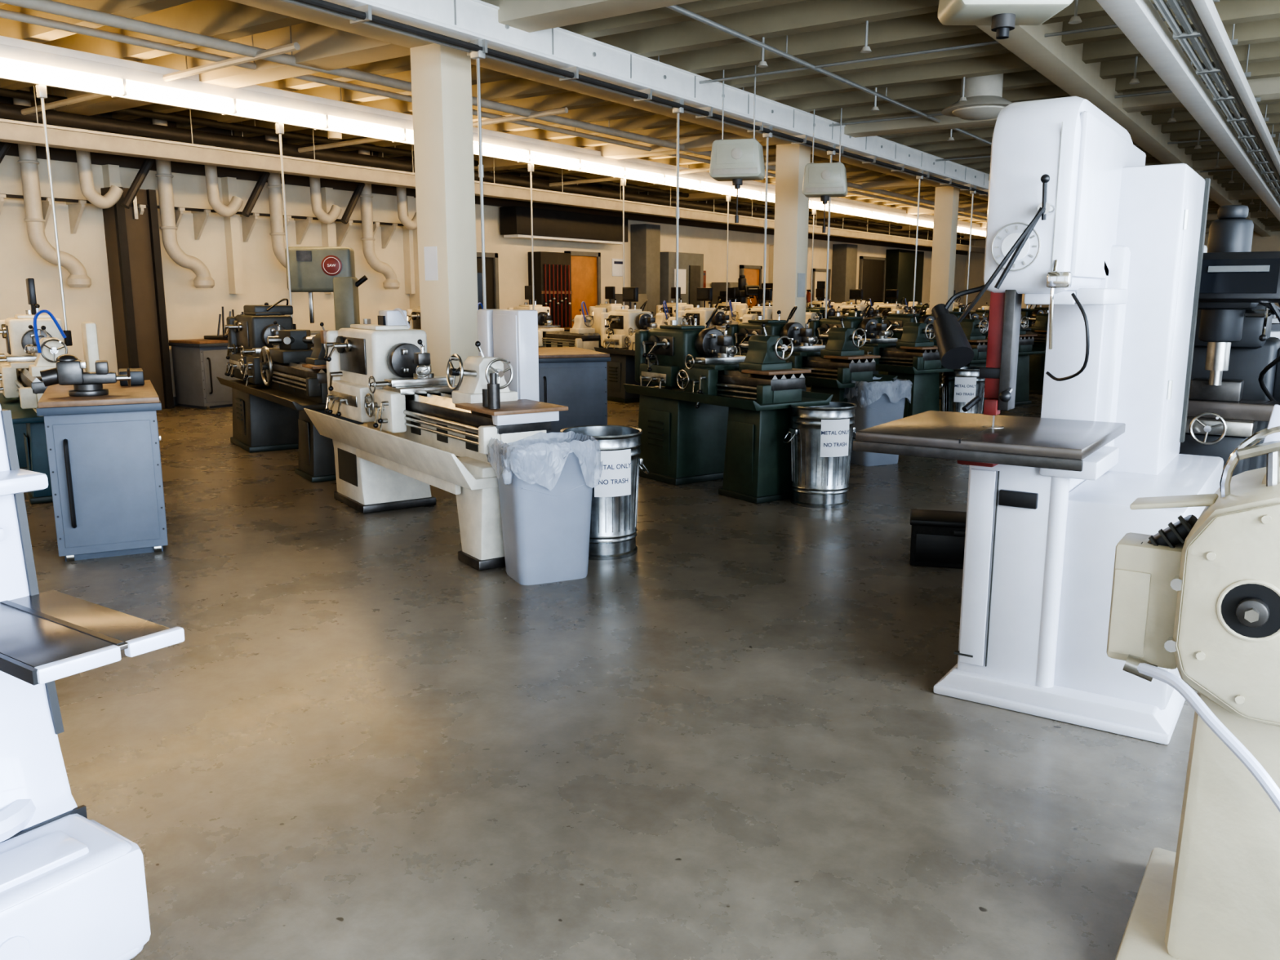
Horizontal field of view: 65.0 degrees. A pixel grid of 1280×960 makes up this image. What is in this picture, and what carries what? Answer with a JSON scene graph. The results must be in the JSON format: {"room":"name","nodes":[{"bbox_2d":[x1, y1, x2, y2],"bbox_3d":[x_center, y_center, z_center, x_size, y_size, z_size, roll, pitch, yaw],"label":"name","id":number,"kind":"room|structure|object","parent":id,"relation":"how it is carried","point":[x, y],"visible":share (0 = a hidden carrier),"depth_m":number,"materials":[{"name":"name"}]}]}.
{"room":"metal workshop","nodes":[
{"label":"metal workshop","id":0,"kind":"room"},
{"bbox_2d":[0,96,967,396],"bbox_3d":[0.155,-5.080,24.527,0.360,4.250,50.500,7,13,34],"label":"wall","id":1,"kind":"structure","parent":0,"point":[192,313],"depth_m":15.47,"materials":[{"name":"paint"}]},
{"bbox_2d":[0,142,10,163],"bbox_3d":[-8.297,-3.424,11.341,0.803,2.600,1.996,7,13,34],"label":"duct","id":2,"kind":"object","parent":1,"relation":"attached to","point":[4,146],"visible":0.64,"depth_m":11.78,"materials":[{"name":"metal"}]},
{"bbox_2d":[0,87,154,287],"bbox_3d":[-7.297,-3.690,12.777,0.803,2.600,1.996,7,13,34],"label":"duct","id":3,"kind":"object","parent":1,"relation":"attached to","point":[37,208],"visible":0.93,"depth_m":12.73,"materials":[{"name":"metal"}]},
{"bbox_2d":[100,186,173,408],"bbox_3d":[-6.950,-2.477,13.915,0.360,3.000,0.570,7,13,34],"label":"door","id":4,"kind":"structure","parent":1,"relation":"in","point":[132,239],"depth_m":13.78,"materials":[{"name":"metal"}]},
{"bbox_2d":[173,396,179,404],"bbox_3d":[0.266,-3.035,24.828,0.030,0.120,50.500,7,13,34],"label":"baseboard","id":5,"kind":"structure","parent":1,"relation":"attached to","point":[174,397],"depth_m":14.67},
{"bbox_2d":[130,118,270,293],"bbox_3d":[-6.297,-3.956,14.213,0.803,2.600,1.996,7,13,34],"label":"duct","id":6,"kind":"object","parent":1,"relation":"attached to","point":[171,215],"visible":0.94,"depth_m":14.38,"materials":[{"name":"metal"}]},
{"bbox_2d":[240,134,364,293],"bbox_3d":[-5.297,-4.223,15.649,0.803,2.600,1.996,7,13,34],"label":"duct","id":7,"kind":"object","parent":1,"relation":"attached to","point":[323,207],"visible":0.7,"depth_m":15.58,"materials":[{"name":"metal"}]},
{"bbox_2d":[334,149,417,293],"bbox_3d":[-4.297,-4.489,17.085,0.803,2.600,1.996,7,13,34],"label":"duct","id":8,"kind":"object","parent":1,"relation":"attached to","point":[406,207],"visible":0.84,"depth_m":17.05,"materials":[{"name":"metal"}]},
{"bbox_2d":[476,252,499,309],"bbox_3d":[-3.132,-3.228,19.641,0.145,2.390,1.080,7,13,34],"label":"door","id":9,"kind":"structure","parent":1,"relation":"in","point":[491,259],"depth_m":19.79,"materials":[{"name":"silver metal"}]},
{"bbox_2d":[499,206,627,244],"bbox_3d":[-1.545,-5.358,21.284,0.500,0.580,3.800,7,13,34],"label":"signboard","id":10,"kind":"object","parent":1,"relation":"attached to","point":[515,221],"visible":0.98,"depth_m":20.77},
{"bbox_2d":[564,250,600,327],"bbox_3d":[-1.240,-3.791,22.348,0.145,2.510,1.180,7,13,34],"label":"door","id":11,"kind":"structure","parent":1,"relation":"in","point":[585,266],"depth_m":22.27,"materials":[{"name":"brown wood"}]},
{"bbox_2d":[612,258,706,288],"bbox_3d":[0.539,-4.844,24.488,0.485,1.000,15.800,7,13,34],"label":"notice board","id":12,"kind":"object","parent":1,"relation":"attached to","point":[617,264],"depth_m":23.33,"materials":[{"name":"white paper"}]},
{"bbox_2d":[738,265,762,307],"bbox_3d":[3.167,-4.905,28.686,0.145,2.390,1.180,7,13,34],"label":"door","id":13,"kind":"structure","parent":1,"relation":"in","point":[753,273],"depth_m":28.64,"materials":[{"name":"brown wood"}]},
{"bbox_2d":[806,289,813,302],"bbox_3d":[5.218,-5.638,31.437,0.323,0.630,0.202,7,13,34],"label":"fire extinguisher","id":14,"kind":"object","parent":1,"relation":"attached to","point":[808,294],"visible":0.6,"depth_m":31.32,"materials":[{"name":"red paint"}]},
{"bbox_2d":[810,268,831,302],"bbox_3d":[5.851,-5.619,32.540,0.145,2.390,1.280,7,13,34],"label":"door","id":15,"kind":"structure","parent":1,"relation":"in","point":[819,275],"depth_m":32.31,"materials":[{"name":"paint"}]},
{"bbox_2d":[857,256,886,306],"bbox_3d":[8.336,-6.527,36.064,0.145,2.890,2.280,7,13,34],"label":"door","id":16,"kind":"structure","parent":1,"relation":"in","point":[872,270],"depth_m":35.95,"materials":[{"name":"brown metal"}]},
{"bbox_2d":[23,386,1197,959],"bbox_3d":[7.391,-1.989,20.061,17.900,0.200,51.100,7,13,34],"label":"floor","id":17,"kind":"structure","parent":0,"point":[730,737],"depth_m":3.60,"materials":[{"name":"concrete"}]},
{"bbox_2d":[0,278,99,504],"bbox_3d":[-5.132,-0.865,8.671,0.837,1.740,2.475,-7,13,-34],"label":"machine","id":18,"kind":"object","parent":17,"relation":"on","point":[31,343],"visible":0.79,"depth_m":7.98,"materials":[{"name":"teal paint"}]},
{"bbox_2d":[0,405,184,959],"bbox_3d":[-1.420,0.531,2.018,0.925,1.420,0.630,7,13,34],"label":"bandsaw","id":19,"kind":"object","parent":17,"relation":"on","point":[73,887],"visible":1,"depth_m":2.02,"materials":[{"name":"white metal"}]},
{"bbox_2d":[35,354,168,561],"bbox_3d":[-3.544,-0.236,6.662,0.660,1.236,1.448,-5,12,-27],"label":"workbench","id":20,"kind":"object","parent":17,"relation":"on","point":[103,438],"visible":1,"depth_m":6.12,"materials":[{"name":"grey metal"}]},
{"bbox_2d":[168,338,240,408],"bbox_3d":[-6.141,-1.560,14.588,0.798,0.950,0.960,7,13,34],"label":"cabinet","id":21,"kind":"object","parent":17,"relation":"on","point":[197,363],"visible":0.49,"depth_m":14.21,"materials":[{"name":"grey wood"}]},
{"bbox_2d":[204,306,244,340],"bbox_3d":[-5.889,-2.315,14.765,0.600,0.469,0.800,7,13,34],"label":"rack","id":22,"kind":"object","parent":21,"relation":"on","point":[218,336],"visible":0.3,"depth_m":14.52,"materials":[{"name":"metal"}]},
{"bbox_2d":[217,297,363,482],"bbox_3d":[-3.397,-0.986,9.833,0.837,1.554,3.075,-7,13,-33],"label":"engine lathe","id":23,"kind":"object","parent":17,"relation":"on","point":[277,366],"visible":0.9,"depth_m":9.86,"materials":[{"name":"metal"}]},
{"bbox_2d":[310,330,319,347],"bbox_3d":[-5.285,-1.886,16.211,0.580,1.000,1.500,7,13,34],"label":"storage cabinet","id":24,"kind":"object","parent":17,"relation":"on","point":[313,332],"visible":0.02,"depth_m":15.89,"materials":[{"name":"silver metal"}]},
{"bbox_2d":[284,246,368,346],"bbox_3d":[-3.796,-1.733,12.230,1.018,2.150,0.600,-1,11,-6],"label":"vertical bandsaw","id":25,"kind":"object","parent":17,"relation":"on","point":[312,268],"visible":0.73,"depth_m":11.95,"materials":[{"name":"grey metal"}]},
{"bbox_2d":[303,307,568,570],"bbox_3d":[-1.460,-0.417,6.914,0.847,1.500,2.910,-7,13,-34],"label":"engine lathe","id":26,"kind":"object","parent":17,"relation":"on","point":[423,429],"visible":0.97,"depth_m":6.53,"materials":[{"name":"metal"}]},
{"bbox_2d":[409,43,478,383],"bbox_3d":[-1.769,-1.993,9.244,0.400,3.750,0.400,7,13,34],"label":"column","id":27,"kind":"structure","parent":17,"relation":"on","point":[442,80],"depth_m":9.01,"materials":[{"name":"paint"}]},
{"bbox_2d":[405,302,483,329],"bbox_3d":[-2.803,-2.065,15.147,0.837,1.740,2.475,-7,13,-34],"label":"engine lathe","id":28,"kind":"object","parent":17,"relation":"on","point":[413,316],"visible":0.08,"depth_m":15.71,"materials":[{"name":"teal paint"}]},
{"bbox_2d":[486,431,602,585],"bbox_3d":[-0.542,0.152,5.736,0.602,0.811,0.477,-5,12,-25],"label":"trash bin","id":29,"kind":"object","parent":17,"relation":"on","point":[546,485],"visible":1,"depth_m":5.58,"materials":[{"name":"grey plastic"}]},
{"bbox_2d":[528,251,572,331],"bbox_3d":[-1.863,-3.552,21.223,0.415,2.450,1.000,7,13,34],"label":"tall cabinet","id":30,"kind":"object","parent":17,"relation":"on","point":[552,270],"visible":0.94,"depth_m":20.97,"materials":[{"name":"red paint"}]},
{"bbox_2d":[506,285,606,351],"bbox_3d":[-1.447,-2.426,17.094,0.837,1.740,2.475,-7,13,-34],"label":"engine lathe","id":31,"kind":"object","parent":17,"relation":"on","point":[582,335],"visible":0.43,"depth_m":16.45,"materials":[{"name":"teal paint"}]},
{"bbox_2d":[537,346,610,433],"bbox_3d":[-0.960,-1.006,11.575,0.860,0.960,1.598,-3,11,-17],"label":"cabinet","id":32,"kind":"object","parent":17,"relation":"on","point":[575,378],"visible":0.6,"depth_m":10.89,"materials":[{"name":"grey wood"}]},
{"bbox_2d":[560,425,648,559],"bbox_3d":[-0.240,0.071,6.282,0.511,0.770,0.511,4,11,22],"label":"can","id":33,"kind":"object","parent":17,"relation":"on","point":[614,507],"visible":0.7,"depth_m":6.11,"materials":[{"name":"metal"}]},
{"bbox_2d":[611,293,646,311],"bbox_3d":[-0.256,-3.519,23.377,0.580,1.600,0.700,7,13,34],"label":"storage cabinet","id":34,"kind":"object","parent":17,"relation":"on","point":[642,297],"visible":0.16,"depth_m":23.09,"materials":[{"name":"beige metal"}]},
{"bbox_2d":[589,286,684,348],"bbox_3d":[-0.091,-2.787,19.041,0.837,1.740,2.475,-7,13,-34],"label":"engine lathe","id":35,"kind":"object","parent":17,"relation":"on","point":[660,317],"visible":0.2,"depth_m":19.37,"materials":[{"name":"teal paint"}]},
{"bbox_2d":[594,287,691,403],"bbox_3d":[0.166,-1.979,14.795,0.837,1.700,1.950,-7,13,-34],"label":"lathe","id":36,"kind":"object","parent":17,"relation":"on","point":[619,327],"visible":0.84,"depth_m":15.01,"materials":[{"name":"metal"}]},
{"bbox_2d":[656,287,747,324],"bbox_3d":[1.264,-3.147,20.988,0.837,1.740,2.475,-7,13,-34],"label":"lathe","id":37,"kind":"object","parent":17,"relation":"on","point":[731,314],"visible":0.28,"depth_m":21.37,"materials":[{"name":"beige metal"}]},
{"bbox_2d":[678,288,762,334],"bbox_3d":[1.409,-2.310,16.580,0.837,1.700,1.950,-7,13,-34],"label":"lathe","id":38,"kind":"object","parent":17,"relation":"on","point":[719,321],"visible":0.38,"depth_m":16.71,"materials":[{"name":"metal"}]},
{"bbox_2d":[622,308,833,503],"bbox_3d":[0.673,-0.684,8.428,0.837,1.474,1.790,-7,13,-34],"label":"lathe","id":39,"kind":"object","parent":17,"relation":"on","point":[713,412],"visible":1,"depth_m":8.17,"materials":[{"name":"metal"}]},
{"bbox_2d":[711,282,747,307],"bbox_3d":[2.427,-4.381,27.203,0.580,1.900,1.000,7,13,34],"label":"storage cabinet","id":40,"kind":"object","parent":17,"relation":"on","point":[717,287],"visible":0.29,"depth_m":26.73,"materials":[{"name":"silver metal"}]},
{"bbox_2d":[712,287,750,320],"bbox_3d":[2.620,-3.508,22.935,0.837,1.740,2.475,-7,13,-34],"label":"lathe","id":41,"kind":"object","parent":17,"relation":"on","point":[731,291],"visible":0.06,"depth_m":23.44,"materials":[{"name":"beige metal"}]},
{"bbox_2d":[717,275,762,306],"bbox_3d":[2.382,-4.022,24.858,1.399,2.050,1.329,-5,12,-25],"label":"machine","id":42,"kind":"object","parent":17,"relation":"on","point":[743,292],"visible":0.22,"depth_m":24.42,"materials":[{"name":"metal"}]},
{"bbox_2d":[761,283,773,302],"bbox_3d":[3.896,-4.772,29.313,0.580,1.900,0.500,7,13,34],"label":"storage cabinet","id":43,"kind":"object","parent":17,"relation":"on","point":[767,285],"visible":0.08,"depth_m":28.98,"materials":[{"name":"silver metal"}]},
{"bbox_2d":[740,288,822,386],"bbox_3d":[2.651,-2.641,18.365,0.837,1.700,1.950,-7,13,-34],"label":"lathe","id":44,"kind":"object","parent":17,"relation":"on","point":[757,309],"visible":0.12,"depth_m":18.65,"materials":[{"name":"metal"}]},
{"bbox_2d":[765,290,808,307],"bbox_3d":[3.912,-4.494,27.403,1.399,2.050,1.329,-5,12,-25],"label":"machine","id":45,"kind":"object","parent":17,"relation":"on","point":[766,301],"visible":0.02,"depth_m":27.11,"materials":[{"name":"metal"}]},
{"bbox_2d":[772,143,810,328],"bbox_3d":[2.242,-3.061,15.004,0.400,3.750,0.400,7,13,34],"label":"column","id":46,"kind":"structure","parent":17,"relation":"on","point":[791,205],"depth_m":14.75,"materials":[{"name":"paint"}]},
{"bbox_2d":[760,291,844,309],"bbox_3d":[3.976,-3.869,24.882,0.837,1.740,2.475,-7,13,-34],"label":"lathe","id":47,"kind":"object","parent":17,"relation":"on","point":[835,304],"visible":0.05,"depth_m":24.15,"materials":[{"name":"beige metal"}]},
{"bbox_2d":[727,306,897,402],"bbox_3d":[1.642,-1.016,10.219,0.837,1.474,1.790,-7,13,-34],"label":"lathe","id":48,"kind":"object","parent":17,"relation":"on","point":[833,366],"visible":0.45,"depth_m":9.71,"materials":[{"name":"metal"}]},
{"bbox_2d":[782,400,856,508],"bbox_3d":[1.399,-0.203,7.764,0.511,0.770,0.511,5,12,26],"label":"can","id":49,"kind":"object","parent":17,"relation":"on","point":[821,439],"visible":0.95,"depth_m":7.59,"materials":[{"name":"metal"}]},
{"bbox_2d":[805,300,866,319],"bbox_3d":[3.900,-2.859,20.162,0.837,1.474,1.790,-7,13,-34],"label":"lathe","id":50,"kind":"object","parent":17,"relation":"on","point":[830,312],"visible":0.2,"depth_m":20.14,"materials":[{"name":"metal"}]},
{"bbox_2d":[806,288,884,308],"bbox_3d":[5.445,-4.260,26.992,0.837,1.740,2.475,-7,13,-34],"label":"lathe","id":51,"kind":"object","parent":17,"relation":"on","point":[820,293],"visible":0.12,"depth_m":27.47,"materials":[{"name":"beige metal"}]},
{"bbox_2d":[835,288,909,319],"bbox_3d":[5.137,-3.303,21.935,0.837,1.700,1.950,-7,13,-34],"label":"lathe","id":52,"kind":"object","parent":17,"relation":"on","point":[855,294],"visible":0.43,"depth_m":22.18,"materials":[{"name":"metal"}]},
{"bbox_2d":[844,376,911,466],"bbox_3d":[2.240,-0.567,9.611,0.607,0.811,0.483,-5,12,-25],"label":"trash bin","id":53,"kind":"object","parent":17,"relation":"on","point":[877,402],"visible":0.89,"depth_m":9.42,"materials":[{"name":"grey plastic"}]},
{"bbox_2d":[842,297,918,306],"bbox_3d":[6.914,-4.651,29.101,0.837,1.740,2.475,-7,13,-34],"label":"lathe","id":54,"kind":"object","parent":17,"relation":"on","point":[853,301],"visible":0.12,"depth_m":29.43,"materials":[{"name":"beige metal"}]},
{"bbox_2d":[808,304,960,417],"bbox_3d":[2.800,-1.325,11.882,0.837,1.474,1.790,-7,13,-34],"label":"lathe","id":55,"kind":"object","parent":17,"relation":"on","point":[915,358],"visible":0.53,"depth_m":11.34,"materials":[{"name":"metal"}]},
{"bbox_2d":[872,289,928,316],"bbox_3d":[6.380,-3.633,23.720,0.837,1.700,1.950,-7,13,-34],"label":"lathe","id":56,"kind":"object","parent":17,"relation":"on","point":[883,308],"visible":0.23,"depth_m":24.03,"materials":[{"name":"metal"}]},
{"bbox_2d":[872,302,988,413],"bbox_3d":[3.958,-1.633,13.545,0.837,1.474,1.790,-7,13,-34],"label":"lathe","id":57,"kind":"object","parent":17,"relation":"on","point":[971,328],"visible":0.23,"depth_m":13.00,"materials":[{"name":"metal"}]},
{"bbox_2d":[907,300,964,315],"bbox_3d":[7.629,-3.852,25.517,0.837,1.474,1.790,-7,13,-34],"label":"lathe","id":58,"kind":"object","parent":17,"relation":"on","point":[918,307],"visible":0.06,"depth_m":25.67,"materials":[{"name":"metal"}]},
{"bbox_2d":[909,508,966,568],"bbox_3d":[1.941,0.362,6.044,0.620,0.285,0.330,3,11,15],"label":"storage box","id":59,"kind":"object","parent":17,"relation":"on","point":[937,536],"visible":0.52,"depth_m":5.95,"materials":[{"name":"black plastic"}]},
{"bbox_2d":[928,186,959,314],"bbox_3d":[6.253,-4.128,20.765,0.400,3.750,0.400,7,13,34],"label":"column","id":60,"kind":"structure","parent":17,"relation":"on","point":[946,197],"depth_m":20.49,"materials":[{"name":"paint"}]},
{"bbox_2d":[938,366,985,413],"bbox_3d":[3.707,-0.905,11.549,0.511,0.770,0.511,-7,13,-34],"label":"can","id":61,"kind":"object","parent":17,"relation":"on","point":[959,386],"visible":0.46,"depth_m":11.34,"materials":[{"name":"metal"}]},
{"bbox_2d":[952,289,989,311],"bbox_3d":[8.866,-4.295,27.289,0.837,1.700,1.950,-7,13,-34],"label":"lathe","id":62,"kind":"object","parent":17,"relation":"on","point":[955,304],"visible":0.12,"depth_m":27.35,"materials":[{"name":"metal"}]},
{"bbox_2d":[922,302,1045,405],"bbox_3d":[5.116,-1.941,15.209,0.837,1.474,1.790,-7,13,-34],"label":"lathe","id":63,"kind":"object","parent":17,"relation":"on","point":[1026,341],"visible":0.19,"depth_m":14.68,"materials":[{"name":"metal"}]},
{"bbox_2d":[970,307,1048,394],"bbox_3d":[6.275,-2.249,16.872,0.837,1.474,1.790,-7,13,-34],"label":"lathe","id":64,"kind":"object","parent":17,"relation":"on","point":[1037,362],"visible":0.09,"depth_m":16.30,"materials":[{"name":"metal"}]},
{"bbox_2d":[1021,293,1035,308],"bbox_3d":[10.265,-5.196,26.525,0.400,3.750,0.400,7,13,34],"label":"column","id":65,"kind":"structure","parent":17,"relation":"on","point":[1023,304],"depth_m":26.48,"materials":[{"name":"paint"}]},
{"bbox_2d":[1021,304,1048,328],"bbox_3d":[7.433,-2.558,18.535,0.837,1.474,1.790,-7,13,-34],"label":"lathe","id":66,"kind":"object","parent":17,"relation":"on","point":[1028,313],"visible":0.09,"depth_m":18.56,"materials":[{"name":"metal"}]},
{"bbox_2d":[853,96,1223,744],"bbox_3d":[1.847,-0.347,4.313,1.135,2.310,2.010,7,13,34],"label":"bandsaw","id":67,"kind":"object","parent":17,"relation":"on","point":[1079,225],"visible":0.98,"depth_m":3.87,"materials":[{"name":"white metal"}]},
{"bbox_2d":[1031,305,1048,312],"bbox_3d":[8.591,-2.866,20.198,0.837,1.474,1.790,-7,13,-34],"label":"lathe","id":68,"kind":"object","parent":17,"relation":"on","point":[1039,307],"visible":0.02,"depth_m":20.45,"materials":[{"name":"metal"}]},
{"bbox_2d":[1106,404,1279,959],"bbox_3d":[1.464,0.507,2.287,0.710,1.369,0.727,7,13,34],"label":"machine","id":69,"kind":"object","parent":17,"relation":"on","point":[1200,597],"visible":1,"depth_m":2.22,"materials":[{"name":"beige metal"}]},
{"bbox_2d":[1178,204,1279,476],"bbox_3d":[3.223,-0.454,5.604,1.399,2.050,1.329,7,13,34],"label":"machine","id":70,"kind":"object","parent":17,"relation":"on","point":[1234,390],"visible":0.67,"depth_m":5.30,"materials":[{"name":"metal"}]},
{"bbox_2d":[1203,244,1279,339],"bbox_3d":[4.588,-0.948,8.271,1.329,2.050,1.399,-7,13,-35],"label":"machine","id":71,"kind":"object","parent":17,"relation":"on","point":[1273,333],"visible":0.02,"depth_m":8.08,"materials":[{"name":"metal"}]},
{"bbox_2d":[1271,323,1279,330],"bbox_3d":[5.975,-1.349,10.436,1.329,2.050,1.399,-7,13,-35],"label":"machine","id":72,"kind":"object","parent":17,"relation":"on","point":[1275,326],"visible":0.02,"depth_m":10.25,"materials":[{"name":"metal"}]},
{"bbox_2d":[1271,318,1279,323],"bbox_3d":[7.320,-1.756,12.629,1.329,2.050,1.399,-7,13,-35],"label":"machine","id":73,"kind":"object","parent":17,"relation":"on","point":[1273,320],"visible":0.02,"depth_m":12.48,"materials":[{"name":"metal"}]},
{"bbox_2d":[0,0,1279,240],"bbox_3d":[7.391,-6.109,19.297,17.900,0.720,51.100,7,13,34],"label":"ceiling","id":74,"kind":"structure","parent":0,"point":[1096,66],"depth_m":10.56,"materials":[{"name":"paint"}]},
{"bbox_2d":[0,35,413,145],"label":"fluorescent lights","id":75,"kind":"object","parent":74,"relation":"hanging from","point":[52,65],"depth_m":10.45},
{"bbox_2d":[35,84,72,346],"bbox_3d":[-5.591,-2.500,9.593,0.080,2.420,0.070,7,13,34],"label":"pole","id":76,"kind":"object","parent":75,"relation":"hanging from","point":[41,90],"visible":0.85,"depth_m":9.57,"materials":[{"name":"white metal"}]},
{"bbox_2d":[275,122,296,329],"bbox_3d":[-4.122,-2.891,11.703,0.080,2.420,0.070,7,13,34],"label":"pole","id":77,"kind":"object","parent":75,"relation":"hanging from","point":[279,127],"visible":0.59,"depth_m":11.64,"materials":[{"name":"white metal"}]},
{"bbox_2d":[0,85,985,253],"bbox_3d":[1.042,-6.396,22.684,0.300,0.970,48.107,7,13,34],"label":"beam","id":78,"kind":"structure","parent":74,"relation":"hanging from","point":[14,131],"depth_m":14.39,"materials":[{"name":"metal"}]},
{"bbox_2d":[472,127,775,203],"label":"fluorescent lights","id":79,"kind":"object","parent":74,"relation":"hanging from","point":[496,144],"depth_m":16.29},
{"bbox_2d":[527,163,534,310],"bbox_3d":[-1.637,-3.553,15.272,0.080,2.420,0.070,7,13,34],"label":"pole","id":80,"kind":"object","parent":79,"relation":"hanging from","point":[531,166],"visible":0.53,"depth_m":15.21,"materials":[{"name":"white metal"}]},
{"bbox_2d":[620,178,626,306],"bbox_3d":[-0.281,-3.913,17.220,0.080,2.420,0.070,7,13,34],"label":"pole","id":81,"kind":"object","parent":79,"relation":"hanging from","point":[623,181],"visible":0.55,"depth_m":17.13,"materials":[{"name":"white metal"}]},
{"bbox_2d":[0,0,1267,244],"bbox_3d":[5.085,-5.930,19.703,12.320,0.820,48.500,7,13,34],"label":"ceiling pipes","id":82,"kind":"object","parent":74,"relation":"hanging from","point":[249,53],"depth_m":12.76,"materials":[{"name":"white metal"}]},
{"bbox_2d":[280,0,989,324],"bbox_3d":[5.281,-4.393,17.830,0.200,3.140,44.419,7,13,34],"label":"power busway","id":83,"kind":"structure","parent":74,"relation":"hanging from","point":[473,27],"depth_m":9.76,"materials":[{"name":"white metal"}]},
{"bbox_2d":[709,65,765,222],"bbox_3d":[1.053,-3.728,10.770,0.556,1.885,0.394,3,11,14],"label":"heater","id":84,"kind":"object","parent":74,"relation":"hanging from","point":[736,161],"visible":0.97,"depth_m":10.66,"materials":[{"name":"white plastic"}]},
{"bbox_2d":[802,107,848,232],"bbox_3d":[2.383,-4.124,12.852,0.556,1.865,0.394,3,11,14],"label":"heater","id":85,"kind":"object","parent":74,"relation":"hanging from","point":[824,180],"visible":0.99,"depth_m":12.74,"materials":[{"name":"white metal"}]},
{"bbox_2d":[808,196,933,228],"label":"fluorescent lights","id":86,"kind":"object","parent":74,"relation":"hanging from","point":[837,205],"depth_m":25.73},
{"bbox_2d":[725,195,730,311],"bbox_3d":[1.753,-4.455,20.140,0.080,2.420,0.070,7,13,34],"label":"pole","id":87,"kind":"object","parent":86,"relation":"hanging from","point":[728,197],"visible":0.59,"depth_m":20.09,"materials":[{"name":"white metal"}]},
{"bbox_2d":[810,208,815,305],"bbox_3d":[4.013,-5.056,23.385,0.080,2.420,0.070,7,13,34],"label":"pole","id":88,"kind":"object","parent":86,"relation":"hanging from","point":[813,210],"visible":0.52,"depth_m":23.33,"materials":[{"name":"white metal"}]},
{"bbox_2d":[941,73,1012,119],"bbox_3d":[3.779,-4.372,11.103,0.840,0.750,0.840,7,13,34],"label":"diffuser","id":89,"kind":"object","parent":74,"relation":"hanging from","point":[983,94],"depth_m":10.93,"materials":[{"name":"white metal"}]},
{"bbox_2d":[937,0,1073,39],"bbox_3d":[1.785,-2.868,4.813,0.556,1.405,0.394,0,11,0],"label":"heater","id":90,"kind":"object","parent":74,"relation":"hanging from","point":[1002,15],"visible":1,"depth_m":4.88,"materials":[{"name":"white metal"}]},
{"bbox_2d":[1096,0,1279,221],"bbox_3d":[10.227,-5.396,16.468,0.610,0.690,48.100,7,13,34],"label":"cable tray","id":91,"kind":"object","parent":74,"relation":"hanging from","point":[1140,20],"visible":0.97,"depth_m":9.33,"materials":[{"name":"white metal"}]},
{"bbox_2d":[408,223,924,316],"bbox_3d":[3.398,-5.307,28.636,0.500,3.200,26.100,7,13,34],"label":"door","id":92,"kind":"structure","parent":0,"point":[653,271],"depth_m":25.20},
{"bbox_2d":[963,231,1279,318],"bbox_3d":[21.741,-7.996,40.262,17.300,4.250,0.300,7,13,34],"label":"wall","id":93,"kind":"structure","parent":0,"point":[1260,243],"depth_m":44.46,"materials":[{"name":"paint"}]}
]}

